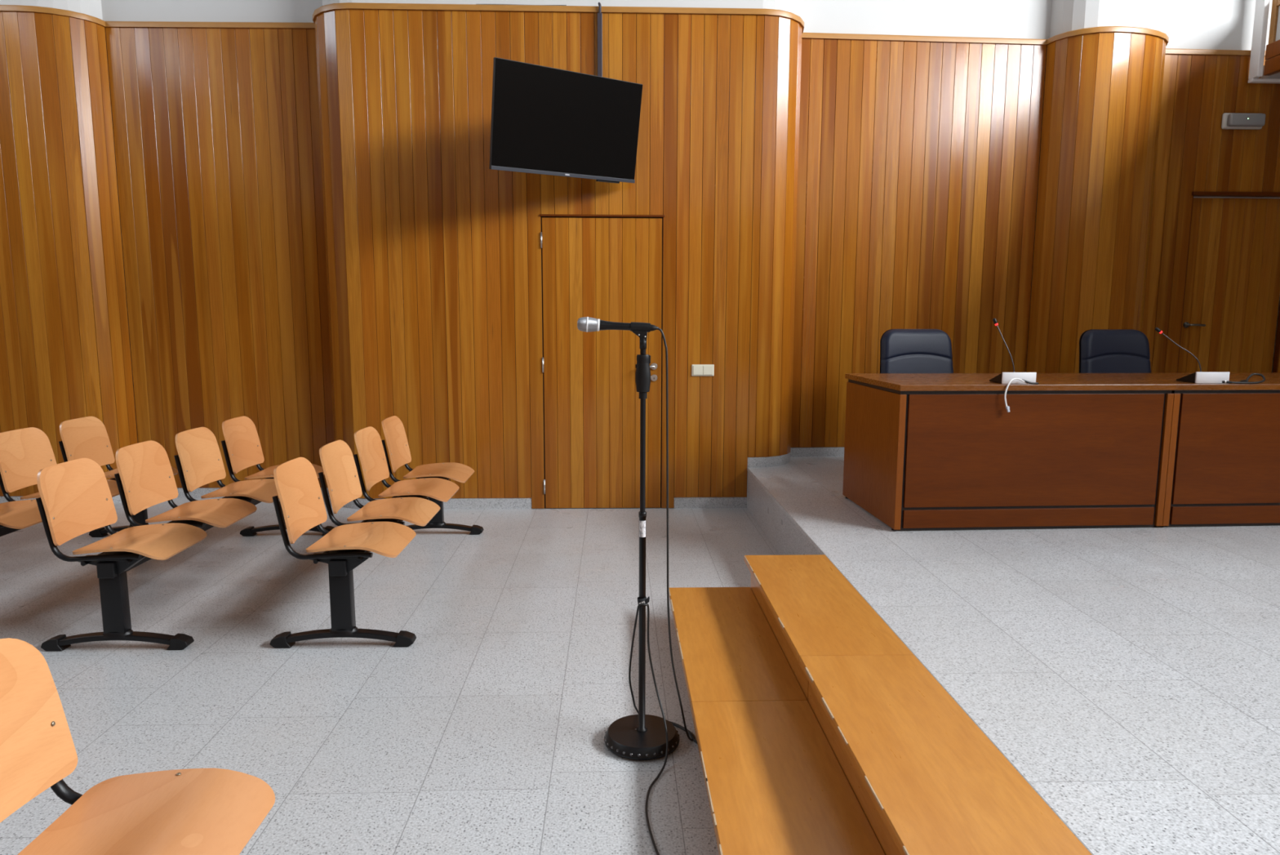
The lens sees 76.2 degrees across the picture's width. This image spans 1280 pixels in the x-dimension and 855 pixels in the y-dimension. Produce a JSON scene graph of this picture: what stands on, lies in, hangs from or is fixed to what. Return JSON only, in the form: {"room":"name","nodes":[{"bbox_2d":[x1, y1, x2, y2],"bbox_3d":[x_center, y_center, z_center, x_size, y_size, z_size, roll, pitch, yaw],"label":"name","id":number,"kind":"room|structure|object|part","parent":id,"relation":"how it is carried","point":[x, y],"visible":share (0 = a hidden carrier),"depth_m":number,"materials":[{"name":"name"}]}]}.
{"room":"courtroom","nodes":[
{"label":"courtroom","id":0,"kind":"room"},
{"bbox_2d":[0,497,779,854],"bbox_3d":[0.155,1.309,1.541,13.800,0.200,11.100,0,8,-2],"label":"floor","id":1,"kind":"structure","parent":0,"point":[483,734],"depth_m":3.23,"materials":[{"name":"grey tile"}]},
{"bbox_2d":[0,416,177,537],"bbox_3d":[-3.208,0.435,4.316,0.609,0.779,2.012,0,8,-2],"label":"bench","id":2,"kind":"object","parent":1,"relation":"on","point":[25,451],"visible":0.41,"depth_m":4.63,"materials":[{"name":"brown wood"}]},
{"bbox_3d":[-3.264,0.270,4.559,0.398,0.292,0.387,0,8,-2],"label":"seat frame","id":3,"kind":"part","parent":2,"relation":"part of","materials":[{"name":"black metal"}]},
{"bbox_3d":[-3.136,0.432,4.051,0.378,0.061,0.428,0,8,-2],"label":"seat","id":4,"kind":"part","parent":2,"relation":"part of","materials":[{"name":"brown wood"}]},
{"bbox_3d":[-3.430,0.171,4.541,0.100,0.315,0.420,0,8,-2],"label":"backrest","id":5,"kind":"part","parent":2,"relation":"part of","materials":[{"name":"brown wood"}]},
{"bbox_3d":[-3.152,0.363,4.575,0.378,0.061,0.428,0,8,-2],"label":"seat","id":6,"kind":"part","parent":2,"relation":"part of","materials":[{"name":"brown wood"}]},
{"bbox_3d":[-3.280,0.200,5.082,0.398,0.292,0.387,0,8,-2],"label":"seat frame","id":7,"kind":"part","parent":2,"relation":"part of","materials":[{"name":"black metal"}]},
{"bbox_3d":[-3.446,0.102,5.064,0.100,0.315,0.420,0,8,-2],"label":"backrest","id":8,"kind":"part","parent":2,"relation":"part of","materials":[{"name":"brown wood"}]},
{"bbox_3d":[-3.231,0.474,5.251,0.250,0.344,0.077,0,8,-2],"label":"leg","id":9,"kind":"part","parent":2,"relation":"part of","materials":[{"name":"black metal"}]},
{"bbox_3d":[-3.168,0.293,5.098,0.378,0.061,0.428,0,8,-2],"label":"seat","id":10,"kind":"part","parent":2,"relation":"part of","materials":[{"name":"brown wood"}]},
{"bbox_2d":[0,637,275,854],"bbox_3d":[-0.977,0.918,0.730,0.609,0.779,2.012,0,8,-2],"label":"chair","id":11,"kind":"object","parent":1,"relation":"on","point":[209,811],"visible":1,"depth_m":1.60,"materials":[{"name":"brown wood"}]},
{"bbox_3d":[-1.215,0.584,1.477,0.100,0.315,0.420,0,8,-2],"label":"backrest","id":12,"kind":"part","parent":11,"relation":"part of","materials":[{"name":"brown wood"}]},
{"bbox_3d":[-1.049,0.682,1.496,0.398,0.292,0.387,0,8,-2],"label":"seat frame","id":13,"kind":"part","parent":11,"relation":"part of","materials":[{"name":"black metal"}]},
{"bbox_3d":[-0.937,0.775,1.511,0.378,0.061,0.428,0,8,-2],"label":"seat","id":14,"kind":"part","parent":11,"relation":"part of","materials":[{"name":"brown wood"}]},
{"bbox_2d":[35,416,333,650],"bbox_3d":[-2.255,0.434,4.350,0.609,0.779,2.012,0,8,-2],"label":"bench","id":15,"kind":"object","parent":1,"relation":"on","point":[76,500],"visible":0.88,"depth_m":3.73,"materials":[{"name":"brown wood"}]},
{"bbox_3d":[-2.446,0.308,3.528,0.100,0.315,0.420,0,8,-2],"label":"backrest","id":16,"kind":"part","parent":15,"relation":"part of","materials":[{"name":"brown wood"}]},
{"bbox_3d":[-2.280,0.407,3.547,0.398,0.292,0.387,0,8,-2],"label":"seat frame","id":17,"kind":"part","parent":15,"relation":"part of","materials":[{"name":"black metal"}]},
{"bbox_3d":[-2.223,0.715,3.458,0.250,0.344,0.077,0,8,-2],"label":"leg","id":18,"kind":"part","parent":15,"relation":"part of","materials":[{"name":"black metal"}]},
{"bbox_3d":[-2.167,0.500,3.562,0.378,0.061,0.428,0,8,-2],"label":"seat","id":19,"kind":"part","parent":15,"relation":"part of","materials":[{"name":"brown wood"}]},
{"bbox_3d":[-2.462,0.239,4.051,0.100,0.315,0.420,0,8,-2],"label":"backrest","id":20,"kind":"part","parent":15,"relation":"part of","materials":[{"name":"brown wood"}]},
{"bbox_3d":[-2.296,0.337,4.070,0.398,0.292,0.387,0,8,-2],"label":"seat frame","id":21,"kind":"part","parent":15,"relation":"part of","materials":[{"name":"black metal"}]},
{"bbox_3d":[-2.478,0.169,4.575,0.100,0.315,0.420,0,8,-2],"label":"backrest","id":22,"kind":"part","parent":15,"relation":"part of","materials":[{"name":"brown wood"}]},
{"bbox_3d":[-2.183,0.430,4.086,0.378,0.061,0.428,0,8,-2],"label":"seat","id":23,"kind":"part","parent":15,"relation":"part of","materials":[{"name":"brown wood"}]},
{"bbox_3d":[-2.312,0.268,4.593,0.398,0.292,0.387,0,8,-2],"label":"seat frame","id":24,"kind":"part","parent":15,"relation":"part of","materials":[{"name":"black metal"}]},
{"bbox_3d":[-2.199,0.361,4.609,0.378,0.061,0.428,0,8,-2],"label":"seat","id":25,"kind":"part","parent":15,"relation":"part of","materials":[{"name":"brown wood"}]},
{"bbox_3d":[-2.494,0.100,5.098,0.100,0.315,0.420,0,8,-2],"label":"backrest","id":26,"kind":"part","parent":15,"relation":"part of","materials":[{"name":"brown wood"}]},
{"bbox_3d":[-2.328,0.198,5.116,0.398,0.292,0.387,0,8,-2],"label":"seat frame","id":27,"kind":"part","parent":15,"relation":"part of","materials":[{"name":"black metal"}]},
{"bbox_3d":[-2.279,0.472,5.285,0.250,0.344,0.077,0,8,-2],"label":"leg","id":28,"kind":"part","parent":15,"relation":"part of","materials":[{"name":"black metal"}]},
{"bbox_3d":[-2.216,0.291,5.132,0.378,0.061,0.428,0,8,-2],"label":"seat","id":29,"kind":"part","parent":15,"relation":"part of","materials":[{"name":"brown wood"}]},
{"bbox_2d":[269,415,484,647],"bbox_3d":[-1.306,0.431,4.389,0.609,0.779,2.012,0,8,-2],"label":"bench","id":30,"kind":"object","parent":1,"relation":"on","point":[419,501],"visible":1,"depth_m":3.80,"materials":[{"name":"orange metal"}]},
{"bbox_3d":[-1.496,0.305,3.567,0.100,0.315,0.420,0,8,-2],"label":"backrest","id":31,"kind":"part","parent":30,"relation":"part of","materials":[{"name":"brown wood"}]},
{"bbox_3d":[-1.330,0.404,3.586,0.398,0.292,0.387,0,8,-2],"label":"seat frame","id":32,"kind":"part","parent":30,"relation":"part of","materials":[{"name":"black metal"}]},
{"bbox_3d":[-1.512,0.236,4.090,0.100,0.315,0.420,0,8,-2],"label":"backrest","id":33,"kind":"part","parent":30,"relation":"part of","materials":[{"name":"brown wood"}]},
{"bbox_3d":[-1.274,0.713,3.497,0.250,0.344,0.077,0,8,-2],"label":"leg","id":34,"kind":"part","parent":30,"relation":"part of","materials":[{"name":"black metal"}]},
{"bbox_3d":[-1.218,0.497,3.601,0.378,0.061,0.428,0,8,-2],"label":"seat","id":35,"kind":"part","parent":30,"relation":"part of","materials":[{"name":"brown wood"}]},
{"bbox_3d":[-1.346,0.335,4.109,0.398,0.292,0.387,0,8,-2],"label":"seat frame","id":36,"kind":"part","parent":30,"relation":"part of","materials":[{"name":"black metal"}]},
{"bbox_3d":[-1.528,0.167,4.614,0.100,0.315,0.420,0,8,-2],"label":"backrest","id":37,"kind":"part","parent":30,"relation":"part of","materials":[{"name":"brown wood"}]},
{"bbox_3d":[-1.363,0.265,4.632,0.398,0.292,0.387,0,8,-2],"label":"seat frame","id":38,"kind":"part","parent":30,"relation":"part of","materials":[{"name":"black metal"}]},
{"bbox_3d":[-1.234,0.428,4.125,0.378,0.061,0.428,0,8,-2],"label":"seat","id":39,"kind":"part","parent":30,"relation":"part of","materials":[{"name":"brown wood"}]},
{"bbox_3d":[-1.544,0.097,5.137,0.100,0.315,0.420,0,8,-2],"label":"backrest","id":40,"kind":"part","parent":30,"relation":"part of","materials":[{"name":"brown wood"}]},
{"bbox_3d":[-1.379,0.196,5.155,0.398,0.292,0.387,0,8,-2],"label":"seat frame","id":41,"kind":"part","parent":30,"relation":"part of","materials":[{"name":"black metal"}]},
{"bbox_3d":[-1.250,0.358,4.648,0.378,0.061,0.428,0,8,-2],"label":"seat","id":42,"kind":"part","parent":30,"relation":"part of","materials":[{"name":"brown wood"}]},
{"bbox_3d":[-1.330,0.470,5.324,0.250,0.344,0.077,0,8,-2],"label":"leg","id":43,"kind":"part","parent":30,"relation":"part of","materials":[{"name":"black metal"}]},
{"bbox_3d":[-1.266,0.289,5.171,0.378,0.061,0.428,0,8,-2],"label":"seat","id":44,"kind":"part","parent":30,"relation":"part of","materials":[{"name":"brown wood"}]},
{"bbox_2d":[604,321,679,759],"bbox_3d":[0.008,0.360,2.632,0.252,1.389,0.252,0,8,-2],"label":"microphone stand","id":45,"kind":"object","parent":1,"relation":"on","point":[642,735],"visible":0.99,"depth_m":2.64,"materials":[{"name":"black metal"}]},
{"bbox_2d":[577,316,658,332],"bbox_3d":[-0.068,-0.320,2.539,0.253,0.047,0.047,0,8,-2],"label":"handheld microphone","id":46,"kind":"object","parent":45,"relation":"attached to","point":[587,324],"visible":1,"depth_m":2.53,"materials":[{"name":"black metal"}]},
{"bbox_2d":[577,316,599,332],"bbox_3d":[-0.160,-0.320,2.536,0.070,0.047,0.047,0,8,-2],"label":"grille","id":47,"kind":"object","parent":46,"relation":"attached to","point":[587,324],"depth_m":2.52,"materials":[{"name":"silver metal"}]},
{"bbox_2d":[628,328,694,854],"bbox_3d":[0.088,0.422,2.240,0.224,1.375,1.104,0,8,-2],"label":"microphone cable","id":48,"kind":"object","parent":46,"relation":"hanging from","point":[659,329],"visible":0.98,"depth_m":2.64,"materials":[{"name":"black rubber"}]},
{"bbox_2d":[637,595,649,606],"bbox_3d":[0.011,0.563,2.658,0.040,0.037,0.032,0,8,-2],"label":"cable tie","id":49,"kind":"object","parent":45,"relation":"attached to","point":[645,600],"visible":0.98,"depth_m":2.65,"materials":[{"name":"black"}]},
{"bbox_2d":[670,721,697,742],"bbox_3d":[0.160,1.038,2.753,0.024,0.017,0.190,-4,9,-30],"label":"cable","id":50,"kind":"object","parent":1,"relation":"on","point":[674,724],"visible":0.56,"depth_m":2.77,"materials":[{"name":"black rubber"}]},
{"bbox_2d":[668,586,807,705],"bbox_3d":[0.342,0.901,3.272,0.387,0.154,1.148,0,8,-2],"label":"wooden step","id":51,"kind":"structure","parent":1,"relation":"on","point":[729,650],"depth_m":3.12,"materials":[{"name":"orange wood"}]},
{"bbox_2d":[690,700,884,854],"bbox_3d":[0.377,1.053,2.131,0.387,0.154,1.148,0,8,-2],"label":"wooden step","id":52,"kind":"structure","parent":1,"relation":"on","point":[775,784],"depth_m":2.21,"materials":[{"name":"orange wood"}]},
{"bbox_2d":[743,554,913,701],"bbox_3d":[0.694,0.824,3.273,0.382,0.308,1.148,0,8,-2],"label":"wooden step","id":53,"kind":"structure","parent":1,"relation":"on","point":[811,608],"depth_m":3.11,"materials":[{"name":"orange wood"}]},
{"bbox_2d":[799,654,1092,854],"bbox_3d":[0.729,0.976,2.132,0.382,0.308,1.148,0,8,-2],"label":"wooden step","id":54,"kind":"structure","parent":1,"relation":"on","point":[925,777],"depth_m":2.03,"materials":[{"name":"orange wood"}]},
{"bbox_2d":[746,456,1279,854],"bbox_3d":[3.894,1.049,1.642,5.917,0.307,10.740,0,8,-2],"label":"raised platform","id":55,"kind":"object","parent":1,"relation":"on","point":[1130,676],"depth_m":2.77,"materials":[{"name":"grey tile"}]},
{"bbox_2d":[880,328,953,373],"bbox_3d":[1.938,-0.128,5.392,0.656,1.030,0.656,-1,8,-11],"label":"office chair","id":56,"kind":"object","parent":55,"relation":"on","point":[901,350],"visible":0.34,"depth_m":5.55,"materials":[{"name":"black leather"}]},
{"bbox_2d":[842,373,1176,530],"bbox_3d":[2.015,0.102,4.663,1.462,0.765,0.892,0,8,-4],"label":"desk","id":57,"kind":"object","parent":55,"relation":"on","point":[922,451],"visible":1,"depth_m":4.25,"materials":[{"name":"red wood"}]},
{"bbox_3d":[1.309,0.125,4.615,0.034,0.704,0.860,0,8,-4],"label":"panel","id":58,"kind":"part","parent":57,"relation":"part of","materials":[{"name":"red wood"}]},
{"bbox_2d":[989,318,1036,383],"bbox_3d":[1.957,-0.404,4.280,0.184,0.337,0.179,0,8,-1],"label":"desk microphone","id":59,"kind":"object","parent":57,"relation":"on","point":[1004,377],"visible":0.96,"depth_m":4.21,"materials":[{"name":"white plastic"}]},
{"bbox_2d":[1004,377,1038,412],"bbox_3d":[1.950,-0.168,4.186,0.201,0.173,0.033,-2,8,-18],"label":"cable","id":60,"kind":"object","parent":57,"relation":"hanging from","point":[1007,407],"visible":1,"depth_m":4.16,"materials":[{"name":"white plastic"}]},
{"bbox_3d":[1.925,-0.176,4.176,0.149,0.155,0.014,-3,8,-22],"label":"cord","id":61,"kind":"part","parent":60,"relation":"part of","materials":[{"name":"white plastic"}]},
{"bbox_3d":[2.046,0.118,4.242,1.357,0.588,0.020,0,8,-4],"label":"panel","id":62,"kind":"part","parent":57,"relation":"part of","materials":[{"name":"red wood"}]},
{"bbox_3d":[2.728,0.117,4.708,0.033,0.704,0.860,0,8,-4],"label":"panel","id":63,"kind":"part","parent":57,"relation":"part of","materials":[{"name":"red wood"}]},
{"bbox_2d":[1079,328,1151,373],"bbox_3d":[3.333,-0.134,5.464,0.656,1.030,0.656,-1,8,-10],"label":"office chair","id":64,"kind":"object","parent":55,"relation":"on","point":[1100,350],"visible":0.44,"depth_m":5.62,"materials":[{"name":"black leather"}]},
{"bbox_2d":[1078,373,1279,526],"bbox_3d":[3.470,0.094,4.758,1.462,0.765,0.892,0,8,-4],"label":"desk","id":65,"kind":"object","parent":55,"relation":"on","point":[1224,464],"visible":0.6,"depth_m":4.31,"materials":[{"name":"brown wood"}]},
{"bbox_3d":[2.764,0.117,4.710,0.034,0.704,0.860,0,8,-4],"label":"panel","id":66,"kind":"part","parent":65,"relation":"part of","materials":[{"name":"red wood"}]},
{"bbox_2d":[1155,327,1229,382],"bbox_3d":[2.937,-0.387,4.356,0.326,0.290,0.179,0,8,-1],"label":"desk microphone","id":67,"kind":"object","parent":65,"relation":"on","point":[1200,376],"visible":0.99,"depth_m":4.29,"materials":[{"name":"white plastic"}]},
{"bbox_3d":[3.501,0.110,4.337,1.357,0.588,0.020,0,8,-4],"label":"panel","id":68,"kind":"part","parent":65,"relation":"part of","materials":[{"name":"red wood"}]},
{"bbox_2d":[1222,373,1265,383],"bbox_3d":[3.192,-0.258,4.297,0.294,0.051,0.113,-5,9,-33],"label":"cable","id":69,"kind":"object","parent":65,"relation":"on","point":[1243,381],"visible":1,"depth_m":4.27,"materials":[{"name":"black rubber"}]},
{"bbox_2d":[0,0,1279,508],"bbox_3d":[0.019,-2.608,5.968,13.414,6.400,0.659,0,8,-4],"label":"wall","id":70,"kind":"structure","parent":0,"point":[310,236],"depth_m":6.02,"materials":[{"name":"brown wood"}]},
{"bbox_2d":[0,446,844,509],"bbox_3d":[0.011,0.375,6.358,13.414,0.384,0.639,0,8,-4],"label":"baseboard","id":71,"kind":"structure","parent":70,"relation":"attached to","point":[766,461],"depth_m":6.10,"materials":[{"name":"stone"}]},
{"bbox_2d":[488,2,642,183],"bbox_3d":[-0.523,-2.257,5.330,1.102,1.241,0.368,-5,9,-36],"label":"television","id":72,"kind":"object","parent":70,"relation":"attached to","point":[545,120],"visible":1,"depth_m":5.24,"materials":[{"name":"black plastic"}]},
{"bbox_3d":[-0.278,-2.421,5.674,0.033,1.006,0.070,0,8,-2],"label":"wall rail","id":73,"kind":"part","parent":72,"relation":"part of","materials":[{"name":"grey metal"}]},
{"bbox_2d":[540,217,662,507],"bbox_3d":[-0.278,-0.444,5.931,0.867,2.106,0.104,0,8,-2],"label":"door","id":74,"kind":"structure","parent":70,"relation":"in","point":[610,269],"depth_m":5.93,"materials":[{"name":"brown wood"}]},
{"bbox_3d":[0.061,-0.442,5.920,0.136,0.050,0.062,0,8,-2],"label":"handle","id":75,"kind":"part","parent":74,"relation":"part of","materials":[{"name":"silver metal"}]},
{"bbox_3d":[0.102,-0.362,5.958,0.050,0.050,0.010,0,8,-2],"label":"keyhole plate","id":76,"kind":"part","parent":74,"relation":"part of","materials":[{"name":"silver metal"}]},
{"bbox_2d":[539,213,664,217],"bbox_3d":[-0.268,-1.504,5.800,0.890,0.014,0.020,0,8,-2],"label":"trim","id":77,"kind":"structure","parent":70,"relation":"attached to","point":[540,215],"depth_m":5.79,"materials":[{"name":"red wood"}]},
{"bbox_2d":[541,216,662,507],"bbox_3d":[-0.273,-0.465,5.973,0.876,2.148,0.030,0,8,-2],"label":"trim","id":78,"kind":"structure","parent":70,"relation":"attached to","point":[541,216],"depth_m":5.92,"materials":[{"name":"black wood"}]},
{"bbox_2d":[0,2,1266,56],"bbox_3d":[0.020,-2.916,5.930,13.415,0.040,0.693,0,8,-4],"label":"trim","id":79,"kind":"structure","parent":70,"relation":"attached to","point":[345,6],"depth_m":5.91,"materials":[{"name":"brown wood"}]},
{"bbox_2d":[475,4,566,5],"bbox_3d":[-0.815,-2.900,5.606,0.620,0.007,0.015,0,8,-2],"label":"cable","id":80,"kind":"object","parent":79,"relation":"on","point":[476,4],"visible":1,"depth_m":5.61,"materials":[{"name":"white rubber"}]},
{"bbox_2d":[691,364,714,376],"bbox_3d":[0.460,-0.417,5.959,0.164,0.084,0.016,0,8,-2],"label":"light switch","id":81,"kind":"object","parent":70,"relation":"attached to","point":[696,369],"visible":1,"depth_m":5.95,"materials":[{"name":"beige plastic"}]},
{"bbox_2d":[1177,191,1279,373],"bbox_3d":[4.919,-0.859,6.790,0.894,2.127,0.078,0,8,-2],"label":"trim","id":82,"kind":"structure","parent":70,"relation":"attached to","point":[1258,194],"depth_m":6.65,"materials":[{"name":"red wood"}]},
{"bbox_2d":[1177,198,1279,373],"bbox_3d":[4.918,-0.843,6.813,0.846,2.081,0.102,0,8,-3],"label":"door","id":83,"kind":"structure","parent":70,"relation":"in","point":[1232,295],"depth_m":6.78,"materials":[{"name":"brown wood"}]},
{"bbox_3d":[4.605,-0.851,6.776,0.150,0.048,0.062,0,8,-2],"label":"handle","id":84,"kind":"part","parent":83,"relation":"part of","materials":[{"name":"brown metal"}]},
{"bbox_2d":[1221,112,1266,129],"bbox_3d":[4.830,-2.451,6.519,0.330,0.124,0.077,0,8,-2],"label":"emergency light","id":85,"kind":"object","parent":70,"relation":"attached to","point":[1237,121],"visible":1,"depth_m":6.49,"materials":[{"name":"grey plastic"}]},
{"bbox_2d":[1226,113,1266,126],"bbox_3d":[4.835,-2.450,6.507,0.290,0.098,0.049,0,8,-2],"label":"diffuser","id":86,"kind":"object","parent":85,"relation":"attached to","point":[1233,119],"depth_m":6.48,"materials":[{"name":"grey plastic"}]},
{"bbox_3d":[6.997,-1.984,1.415,0.320,6.400,10.900,0,8,-2],"label":"wall","id":87,"kind":"structure","parent":0,"visible":0},
{"bbox_2d":[1248,0,1279,83],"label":"window","id":88,"kind":"structure","parent":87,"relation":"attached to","point":[1269,73],"depth_m":6.36,"materials":[{"name":"white paint"}]},
{"bbox_3d":[4.860,-3.402,6.358,0.043,1.302,0.098,0,8,-2],"label":"corner post","id":89,"kind":"part","parent":88,"relation":"part of","materials":[{"name":"white plastic"}]},
{"bbox_3d":[4.925,-3.508,6.270,0.053,1.069,0.048,0,8,-2],"label":"timber post","id":90,"kind":"part","parent":88,"relation":"part of","materials":[{"name":"brown wood"}]},
{"bbox_3d":[4.989,-2.825,4.167,0.015,0.267,4.298,0,8,-2],"label":"screen panel","id":91,"kind":"part","parent":88,"relation":"part of","materials":[{"name":"white paint"}]}
]}

